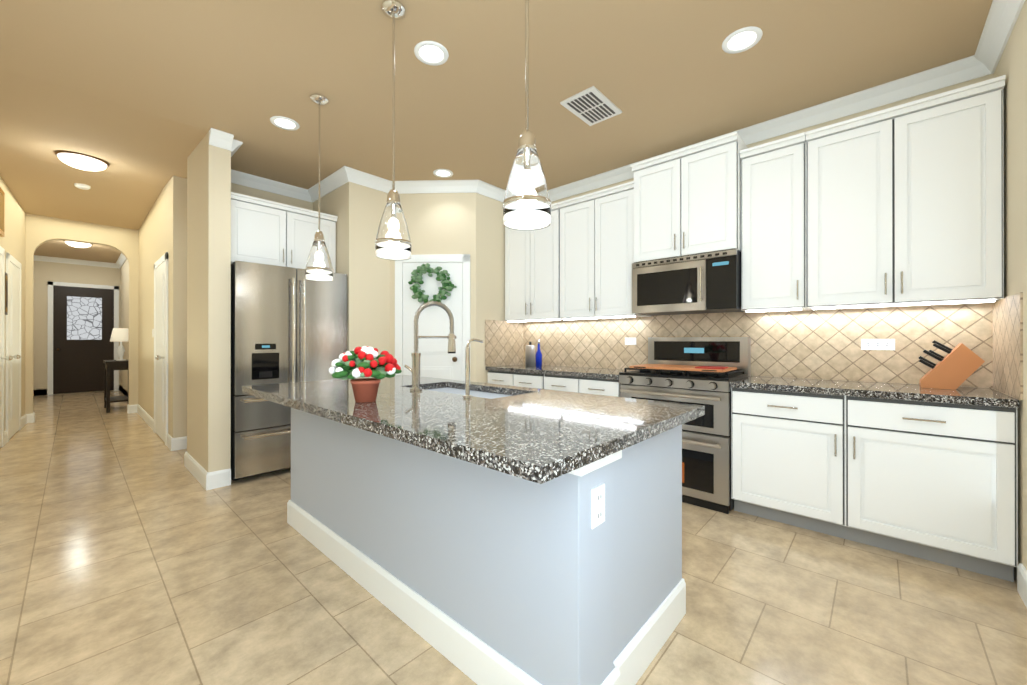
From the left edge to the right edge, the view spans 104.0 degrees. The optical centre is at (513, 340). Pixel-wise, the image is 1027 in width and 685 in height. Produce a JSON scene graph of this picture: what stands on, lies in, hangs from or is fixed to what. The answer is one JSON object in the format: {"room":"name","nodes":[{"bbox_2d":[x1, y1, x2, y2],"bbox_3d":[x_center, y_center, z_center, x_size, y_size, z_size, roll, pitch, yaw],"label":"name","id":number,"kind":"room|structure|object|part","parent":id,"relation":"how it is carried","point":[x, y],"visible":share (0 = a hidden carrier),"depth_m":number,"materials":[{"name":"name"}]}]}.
{"room":"kitchen","nodes":[
{"label":"kitchen","id":0,"kind":"room"},
{"bbox_2d":[0,176,27,431],"bbox_3d":[-3.682,-0.361,2.326,9.979,3.120,0.608,0,0,42],"label":"wall","id":1,"kind":"structure","parent":0,"point":[15,241],"depth_m":5.56,"materials":[{"name":"beige paint"}]},
{"bbox_2d":[0,187,4,236],"bbox_3d":[-5.210,-1.409,3.979,1.500,0.500,0.098,0,0,42],"label":"picture frame","id":2,"kind":"object","parent":1,"relation":"attached to","point":[2,213],"visible":0.98,"depth_m":4.41,"materials":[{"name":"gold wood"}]},
{"bbox_2d":[0,246,4,446],"bbox_3d":[-5.391,0.084,4.149,1.170,2.235,0.074,0,0,42],"label":"door frame","id":3,"kind":"structure","parent":1,"relation":"attached to","point":[2,251],"depth_m":4.52,"materials":[{"name":"white wood"}]},
{"bbox_2d":[0,254,12,447],"bbox_3d":[-5.366,0.120,4.177,0.999,2.138,0.140,0,0,42],"label":"hall door","id":4,"kind":"structure","parent":1,"relation":"in","point":[8,358],"depth_m":4.47,"materials":[{"name":"white wood"}]},
{"bbox_2d":[5,272,7,314],"bbox_3d":[-5.886,-0.538,4.646,0.161,0.480,0.029,0,0,42],"label":"picture frame","id":5,"kind":"object","parent":1,"relation":"attached to","point":[6,293],"visible":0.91,"depth_m":4.63,"materials":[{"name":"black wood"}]},
{"bbox_2d":[5,252,21,441],"bbox_3d":[-6.311,0.085,5.068,0.970,2.235,0.065,0,0,42],"label":"door frame","id":6,"kind":"structure","parent":1,"relation":"attached to","point":[13,260],"depth_m":4.74,"materials":[{"name":"white wood"}]},
{"bbox_2d":[9,262,20,438],"bbox_3d":[-6.296,0.122,5.084,0.800,2.138,0.101,0,0,42],"label":"hall door","id":7,"kind":"structure","parent":1,"relation":"in","point":[14,398],"depth_m":5.02,"materials":[{"name":"white wood"}]},
{"bbox_2d":[28,214,135,413],"bbox_3d":[-6.720,-0.355,6.297,0.140,3.120,1.170,0,0,42],"label":"wall","id":8,"kind":"structure","parent":0,"point":[41,229],"depth_m":6.66,"materials":[{"name":"beige paint"}]},
{"bbox_2d":[34,256,113,267],"bbox_3d":[-9.935,-1.779,9.134,0.085,0.105,1.230,0,0,42],"label":"crown molding","id":9,"kind":"structure","parent":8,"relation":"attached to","point":[40,258],"depth_m":9.08,"materials":[{"name":"white wood"}]},
{"bbox_2d":[47,281,118,394],"bbox_3d":[-9.878,-0.043,9.242,0.022,2.505,1.120,0,0,42],"label":"door frame","id":10,"kind":"structure","parent":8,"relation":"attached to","point":[50,340],"depth_m":8.88,"materials":[{"name":"white wood"}]},
{"bbox_2d":[53,285,113,393],"bbox_3d":[-9.850,-0.007,9.216,0.097,2.408,0.950,0,0,42],"label":"front door","id":11,"kind":"structure","parent":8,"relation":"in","point":[83,327],"depth_m":9.20,"materials":[{"name":"black wood"}]},
{"bbox_2d":[136,132,235,472],"bbox_3d":[-5.985,-0.355,6.553,9.700,3.120,0.200,0,0,42],"label":"wall","id":12,"kind":"structure","parent":0,"point":[210,187],"depth_m":3.54,"materials":[{"name":"beige paint"}]},
{"bbox_2d":[114,253,125,267],"bbox_3d":[-7.946,-1.780,8.219,4.260,0.105,0.085,0,0,42],"label":"crown molding","id":13,"kind":"structure","parent":12,"relation":"attached to","point":[121,259],"depth_m":9.07,"materials":[{"name":"white wood"}]},
{"bbox_2d":[136,404,153,430],"bbox_3d":[-5.489,1.137,5.981,2.100,0.135,0.016,0,0,42],"label":"baseboard","id":14,"kind":"structure","parent":12,"relation":"attached to","point":[144,415],"depth_m":5.90,"materials":[{"name":"white wood"}]},
{"bbox_2d":[155,262,164,441],"bbox_3d":[-4.354,0.137,4.891,0.850,2.108,0.098,0,0,42],"label":"hall door","id":15,"kind":"structure","parent":12,"relation":"in","point":[160,350],"depth_m":4.84,"materials":[{"name":"white wood"}]},
{"bbox_2d":[154,252,167,445],"bbox_3d":[-4.328,0.100,4.919,1.020,2.205,0.022,0,0,42],"label":"door frame","id":16,"kind":"structure","parent":12,"relation":"attached to","point":[160,261],"depth_m":4.58,"materials":[{"name":"white wood"}]},
{"bbox_2d":[167,434,170,448],"bbox_3d":[-3.838,1.134,4.476,0.290,0.135,0.016,0,0,42],"label":"baseboard","id":17,"kind":"structure","parent":12,"relation":"attached to","point":[168,436],"depth_m":4.47,"materials":[{"name":"white wood"}]},
{"bbox_2d":[170,436,186,450],"bbox_3d":[-3.302,1.135,4.806,0.016,0.135,1.226,0,0,42],"label":"baseboard","id":18,"kind":"structure","parent":12,"relation":"attached to","point":[178,443],"depth_m":4.39,"materials":[{"name":"white wood"}]},
{"bbox_2d":[184,452,210,489],"bbox_3d":[-2.778,1.133,3.511,0.896,0.135,0.016,0,0,42],"label":"baseboard","id":19,"kind":"structure","parent":12,"relation":"attached to","point":[206,480],"depth_m":3.43,"materials":[{"name":"white wood"}]},
{"bbox_2d":[218,134,242,171],"bbox_3d":[-2.551,-1.627,3.579,0.785,0.105,0.085,0,0,42],"label":"crown molding","id":20,"kind":"structure","parent":12,"relation":"attached to","point":[230,144],"depth_m":3.31,"materials":[{"name":"white wood"}]},
{"bbox_2d":[184,158,323,451],"bbox_3d":[-2.675,-0.358,4.247,0.100,3.120,1.210,0,0,42],"label":"wall","id":21,"kind":"structure","parent":0,"point":[186,224],"depth_m":4.44,"materials":[{"name":"beige paint"}]},
{"bbox_2d":[231,170,305,199],"bbox_3d":[-2.620,-1.626,4.172,0.085,0.105,0.870,0,0,42],"label":"crown molding","id":22,"kind":"structure","parent":21,"relation":"attached to","point":[237,177],"depth_m":4.21,"materials":[{"name":"white wood"}]},
{"bbox_2d":[231,192,337,272],"bbox_3d":[-2.374,-0.976,4.008,0.662,0.605,0.950,0,0,42],"label":"upper cabinet","id":23,"kind":"object","parent":21,"relation":"attached to","point":[264,231],"visible":0.54,"depth_m":3.74,"materials":[{"name":"white wood"}]},
{"bbox_2d":[304,170,343,202],"bbox_3d":[-2.001,-1.626,4.260,0.880,0.105,0.085,0,0,42],"label":"crown molding","id":24,"kind":"structure","parent":21,"relation":"attached to","point":[330,183],"depth_m":4.27,"materials":[{"name":"white wood"}]},
{"bbox_2d":[352,184,387,377],"bbox_3d":[-1.444,-0.358,4.262,0.100,3.120,0.410,0,0,42],"label":"wall","id":25,"kind":"structure","parent":0,"point":[370,326],"depth_m":4.14,"materials":[{"name":"beige paint"}]},
{"bbox_2d":[388,193,467,357],"bbox_3d":[-0.869,-0.358,4.351,0.570,3.120,0.676,0,0,42],"label":"wall","id":26,"kind":"structure","parent":0,"point":[437,223],"depth_m":4.30,"materials":[{"name":"beige paint"}]},
{"bbox_2d":[338,166,505,201],"bbox_3d":[-0.792,-1.626,4.315,0.795,0.105,1.795,0,0,42],"label":"crown molding","id":27,"kind":"structure","parent":26,"relation":"attached to","point":[346,174],"depth_m":4.24,"materials":[{"name":"white wood"}]},
{"bbox_2d":[403,262,461,380],"bbox_3d":[-0.861,0.181,4.283,0.506,2.018,0.423,0,0,42],"label":"pantry door","id":28,"kind":"structure","parent":26,"relation":"in","point":[437,360],"depth_m":4.27,"materials":[{"name":"white wood"}]},
{"bbox_2d":[408,263,456,303],"bbox_3d":[-0.864,-0.588,4.217,0.483,0.447,0.096,0,0,2],"label":"wreath","id":29,"kind":"object","parent":28,"relation":"hanging from","point":[447,284],"visible":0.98,"depth_m":4.20,"materials":[{"name":"green plant"}]},
{"bbox_2d":[395,254,469,380],"bbox_3d":[-0.865,0.144,4.284,0.810,2.115,0.022,0,0,2],"label":"door frame","id":30,"kind":"structure","parent":26,"relation":"attached to","point":[464,259],"depth_m":4.27,"materials":[{"name":"white wood"}]},
{"bbox_2d":[468,193,515,382],"bbox_3d":[-0.181,-0.358,4.593,0.100,3.120,0.760,0,0,42],"label":"wall","id":31,"kind":"structure","parent":0,"point":[486,229],"depth_m":4.36,"materials":[{"name":"beige paint"}]},
{"bbox_2d":[0,0,992,262],"bbox_3d":[-4.000,-1.807,5.288,14.640,0.260,5.500,0,0,42],"label":"ceiling","id":32,"kind":"structure","parent":0,"point":[142,98],"depth_m":2.59,"materials":[{"name":"beige paint"}]},
{"bbox_2d":[64,241,92,247],"bbox_3d":[-8.116,-1.783,7.483,0.370,0.100,0.370,0,0,42],"label":"light","id":33,"kind":"object","parent":32,"relation":"attached to","point":[78,244],"visible":0.83,"depth_m":7.41,"materials":[{"name":"white glass"}]},
{"bbox_2d":[55,150,108,170],"bbox_3d":[-4.272,-1.754,3.980,0.370,0.100,0.370,0,0,42],"label":"light","id":34,"kind":"object","parent":32,"relation":"attached to","point":[81,161],"visible":0.98,"depth_m":3.90,"materials":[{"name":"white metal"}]},
{"bbox_2d":[74,183,90,189],"bbox_3d":[-5.116,-1.820,4.763,0.134,0.034,0.136,0,0,42],"label":"smoke detector","id":35,"kind":"object","parent":32,"relation":"attached to","point":[82,186],"visible":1,"depth_m":4.74,"materials":[{"name":"white plastic"}]},
{"bbox_2d":[270,116,299,129],"bbox_3d":[-1.768,-1.676,3.106,0.200,0.006,0.200,0,0,42],"label":"recessed light","id":36,"kind":"object","parent":32,"relation":"in","point":[284,123],"visible":1,"depth_m":3.10,"materials":[{"name":"white"}]},
{"bbox_2d":[305,93,332,280],"bbox_3d":[-1.351,-1.050,2.791,0.179,1.260,0.179,0,0,42],"label":"pendant light","id":37,"kind":"object","parent":32,"relation":"hanging from","point":[318,267],"visible":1,"depth_m":2.75,"materials":[{"name":"clear glass"}]},
{"bbox_2d":[375,0,411,259],"bbox_3d":[-0.607,-1.051,2.033,0.179,1.260,0.179,0,0,42],"label":"pendant light","id":38,"kind":"object","parent":32,"relation":"hanging from","point":[393,241],"visible":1,"depth_m":2.00,"materials":[{"name":"clear glass"}]},
{"bbox_2d":[414,41,448,65],"bbox_3d":[-0.481,-1.677,2.351,0.200,0.006,0.200,0,0,42],"label":"recessed light","id":39,"kind":"object","parent":32,"relation":"in","point":[432,53],"visible":1,"depth_m":2.34,"materials":[{"name":"white plastic"}]},
{"bbox_2d":[433,169,452,177],"bbox_3d":[-0.707,-1.675,4.032,0.200,0.006,0.200,0,0,42],"label":"recessed light","id":40,"kind":"object","parent":32,"relation":"in","point":[444,173],"visible":1,"depth_m":4.03,"materials":[{"name":"white plastic"}]},
{"bbox_2d":[502,0,551,230],"bbox_3d":[0.049,-1.052,1.462,0.179,1.260,0.179,0,0,42],"label":"pendant light","id":41,"kind":"object","parent":32,"relation":"hanging from","point":[527,204],"visible":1,"depth_m":1.41,"materials":[{"name":"clear glass"}]},
{"bbox_2d":[560,86,621,125],"bbox_3d":[0.563,-1.673,2.888,0.270,0.014,0.400,0,0,42],"label":"ceiling vent","id":42,"kind":"object","parent":32,"relation":"in","point":[592,105],"visible":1,"depth_m":2.87,"materials":[{"name":"white metal"}]},
{"bbox_2d":[722,26,762,53],"bbox_3d":[1.280,-1.678,2.249,0.200,0.006,0.200,0,0,42],"label":"recessed light","id":43,"kind":"object","parent":32,"relation":"in","point":[742,40],"visible":1,"depth_m":2.24,"materials":[{"name":"white plastic"}]},
{"bbox_2d":[0,390,1026,684],"bbox_3d":[-4.000,1.253,5.284,14.640,0.100,5.500,0,0,42],"label":"floor","id":44,"kind":"structure","parent":0,"point":[134,550],"depth_m":1.87,"materials":[{"name":"tile"}]},
{"bbox_2d":[103,359,128,412],"bbox_3d":[-6.911,0.781,7.034,0.780,0.850,0.365,0,0,42],"label":"console table","id":45,"kind":"object","parent":44,"relation":"on","point":[109,365],"visible":0.58,"depth_m":6.75,"materials":[{"name":"black wood"}]},
{"bbox_2d":[110,328,128,360],"bbox_3d":[-6.855,0.075,7.008,0.280,0.560,0.280,0,0,42],"label":"table lamp","id":46,"kind":"object","parent":45,"relation":"on","point":[120,335],"visible":0.96,"depth_m":6.95,"materials":[{"name":"beige fabric"}]},
{"bbox_2d":[231,261,346,480],"bbox_3d":[-2.245,0.274,3.895,0.878,1.855,0.940,0,0,42],"label":"fridge","id":47,"kind":"object","parent":44,"relation":"on","point":[288,324],"visible":0.75,"depth_m":3.50,"materials":[{"name":"grey metal"}]},
{"bbox_2d":[287,387,685,684],"bbox_3d":[-0.342,0.761,2.208,2.266,0.874,0.920,0,0,42],"label":"kitchen island","id":48,"kind":"object","parent":44,"relation":"on","point":[478,574],"visible":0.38,"depth_m":1.46,"materials":[{"name":"grey paint"}]},
{"bbox_2d":[242,375,704,483],"bbox_3d":[-0.429,0.303,2.108,2.360,0.040,1.135,0,0,42],"label":"island countertop","id":49,"kind":"structure","parent":48,"relation":"on","point":[538,436],"depth_m":1.47,"materials":[{"name":"stone"}]},
{"bbox_2d":[329,346,401,402],"bbox_3d":[-0.687,0.154,1.850,0.304,0.255,0.317,0,0,42],"label":"flower pot","id":50,"kind":"object","parent":49,"relation":"on","point":[367,361],"visible":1,"depth_m":1.79,"materials":[{"name":"brown ceramic"}]},
{"bbox_2d":[404,301,455,390],"bbox_3d":[-0.483,0.028,2.336,0.191,0.509,0.255,0,0,42],"label":"faucet","id":51,"kind":"object","parent":49,"relation":"on","point":[416,355],"visible":1,"depth_m":2.27,"materials":[{"name":"silver metal"}]},
{"bbox_2d":[463,338,482,397],"bbox_3d":[-0.199,0.136,2.004,0.044,0.292,0.123,0,0,42],"label":"faucet","id":52,"kind":"object","parent":49,"relation":"on","point":[467,372],"visible":1,"depth_m":1.97,"materials":[{"name":"silver metal"}]},
{"bbox_2d":[591,483,604,528],"bbox_3d":[0.255,0.497,1.204,0.008,0.115,0.072,0,0,42],"label":"outlet","id":53,"kind":"object","parent":48,"relation":"attached to","point":[597,505],"visible":1,"depth_m":1.20,"materials":[{"name":"white plastic"}]},
{"bbox_2d":[488,370,535,387],"bbox_3d":[0.226,0.764,4.319,0.846,0.876,0.610,0,0,42],"label":"base cabinet","id":54,"kind":"object","parent":44,"relation":"on","point":[528,380],"depth_m":4.13,"materials":[{"name":"white wood"}]},
{"bbox_2d":[536,374,620,396],"bbox_3d":[0.763,0.764,3.830,0.873,0.876,0.610,0,0,42],"label":"base cabinet","id":55,"kind":"object","parent":44,"relation":"on","point":[601,386],"depth_m":3.58,"materials":[{"name":"white wood"}]},
{"bbox_2d":[486,364,634,379],"bbox_3d":[0.493,0.306,4.065,1.585,0.040,0.633,0,0,42],"label":"countertop","id":56,"kind":"structure","parent":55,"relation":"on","point":[603,373],"depth_m":3.90,"materials":[{"name":"stone"}]},
{"bbox_2d":[525,342,534,365],"bbox_3d":[0.187,0.151,4.446,0.108,0.270,0.110,0,0,42],"label":"canister","id":57,"kind":"object","parent":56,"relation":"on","point":[530,354],"visible":1,"depth_m":4.40,"materials":[{"name":"silver metal"}]},
{"bbox_2d":[535,340,541,366],"bbox_3d":[0.271,0.141,4.302,0.070,0.290,0.072,0,0,42],"label":"bottle","id":58,"kind":"object","parent":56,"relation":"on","point":[538,356],"visible":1,"depth_m":4.28,"materials":[{"name":"blue glass"}]},
{"bbox_2d":[619,337,750,513],"bbox_3d":[1.361,0.588,3.227,0.818,1.225,0.691,0,0,42],"label":"range","id":59,"kind":"object","parent":44,"relation":"on","point":[706,460],"visible":0.71,"depth_m":2.93,"materials":[{"name":"grey metal"}]},
{"bbox_2d":[629,364,736,371],"bbox_3d":[1.353,0.215,3.224,0.711,0.028,0.388,0,0,42],"label":"board","id":60,"kind":"object","parent":59,"relation":"on","point":[688,368],"visible":1,"depth_m":3.10,"materials":[{"name":"brown wood"}]},
{"bbox_2d":[730,376,1018,581],"bbox_3d":[2.145,0.742,2.548,1.247,0.915,0.648,0,0,42],"label":"base cabinet","id":61,"kind":"object","parent":44,"relation":"on","point":[937,482],"depth_m":2.24,"materials":[{"name":"white wood"}]},
{"bbox_3d":[2.150,0.304,2.554,1.247,0.040,0.633,0,0,42],"label":"top of the right base cabinet","id":62,"kind":"part","parent":61,"relation":"part of","materials":[{"name":"grey stone"}]},
{"bbox_2d":[919,340,984,389],"bbox_3d":[2.543,0.141,2.339,0.258,0.283,0.100,0,0,42],"label":"knife block","id":63,"kind":"object","parent":61,"relation":"on","point":[957,366],"visible":1,"depth_m":2.31,"materials":[{"name":"brown wood"}]},
{"bbox_2d":[552,75,987,387],"bbox_3d":[1.170,-0.359,3.990,4.630,3.120,0.150,0,0,42],"label":"wall","id":64,"kind":"structure","parent":0,"point":[983,78],"depth_m":2.81,"materials":[{"name":"beige paint"}]},
{"bbox_2d":[505,205,552,321],"bbox_3d":[0.316,-0.793,4.429,0.834,1.150,0.330,0,0,42],"label":"upper cabinet","id":65,"kind":"object","parent":64,"relation":"attached to","point":[528,254],"depth_m":4.34,"materials":[{"name":"white wood"}]},
{"bbox_2d":[553,181,650,320],"bbox_3d":[0.852,-0.794,3.940,0.885,1.150,0.330,0,0,42],"label":"upper cabinet","id":66,"kind":"object","parent":64,"relation":"attached to","point":[574,260],"depth_m":3.80,"materials":[{"name":"white wood"}]},
{"bbox_2d":[625,338,635,344],"bbox_3d":[1.137,0.011,3.901,0.115,0.072,0.008,0,0,42],"label":"outlet","id":67,"kind":"object","parent":64,"relation":"attached to","point":[630,341],"visible":1,"depth_m":3.90,"materials":[{"name":"white plastic"}]},
{"bbox_2d":[631,131,747,262],"bbox_3d":[1.452,-1.087,3.329,0.816,0.845,0.426,0,0,42],"label":"upper cabinet","id":68,"kind":"object","parent":64,"relation":"attached to","point":[687,201],"visible":0.96,"depth_m":3.16,"materials":[{"name":"white wood"}]},
{"bbox_2d":[632,249,745,315],"bbox_3d":[1.441,-0.445,3.316,0.810,0.430,0.458,0,0,42],"label":"microwave","id":69,"kind":"object","parent":68,"relation":"attached to","point":[702,283],"visible":0.96,"depth_m":3.14,"materials":[{"name":"grey metal"}]},
{"bbox_2d":[548,57,977,201],"bbox_3d":[1.417,-1.627,3.609,3.590,0.105,0.085,0,0,42],"label":"crown molding","id":70,"kind":"structure","parent":64,"relation":"attached to","point":[956,72],"depth_m":2.83,"materials":[{"name":"white wood"}]},
{"bbox_2d":[740,75,1005,312],"bbox_3d":[2.238,-0.799,2.653,1.247,1.184,0.366,0,0,42],"label":"upper cabinet","id":71,"kind":"object","parent":64,"relation":"attached to","point":[899,205],"visible":1,"depth_m":2.44,"materials":[{"name":"white wood"}]},
{"bbox_2d":[861,339,894,349],"bbox_3d":[2.453,0.029,2.702,0.170,0.075,0.008,0,0,42],"label":"outlet","id":72,"kind":"object","parent":64,"relation":"attached to","point":[877,344],"visible":1,"depth_m":2.70,"materials":[{"name":"white plastic"}]},
{"bbox_2d":[988,0,1026,581],"bbox_3d":[1.557,-0.363,0.851,0.150,3.120,4.270,0,0,42],"label":"wall","id":73,"kind":"structure","parent":0,"point":[1012,63],"depth_m":1.95,"materials":[{"name":"beige paint"}]},
{"bbox_2d":[485,292,1022,399],"bbox_3d":[1.263,-0.008,3.371,3.680,0.584,0.640,0,0,42],"label":"backsplash","id":74,"kind":"structure","parent":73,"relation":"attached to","point":[817,344],"depth_m":2.91,"materials":[{"name":"beige tile"}]},
{"bbox_2d":[970,0,1024,77],"bbox_3d":[1.224,-1.631,0.663,0.085,0.105,4.700,0,0,42],"label":"crown molding","id":75,"kind":"structure","parent":73,"relation":"attached to","point":[998,28],"depth_m":2.14,"materials":[{"name":"white wood"}]},
{"bbox_2d":[1017,563,1026,607],"bbox_3d":[1.176,1.129,0.554,0.016,0.135,3.680,0,0,42],"label":"baseboard","id":76,"kind":"structure","parent":73,"relation":"attached to","point":[1021,570],"depth_m":1.86,"materials":[{"name":"white wood"}]}
]}

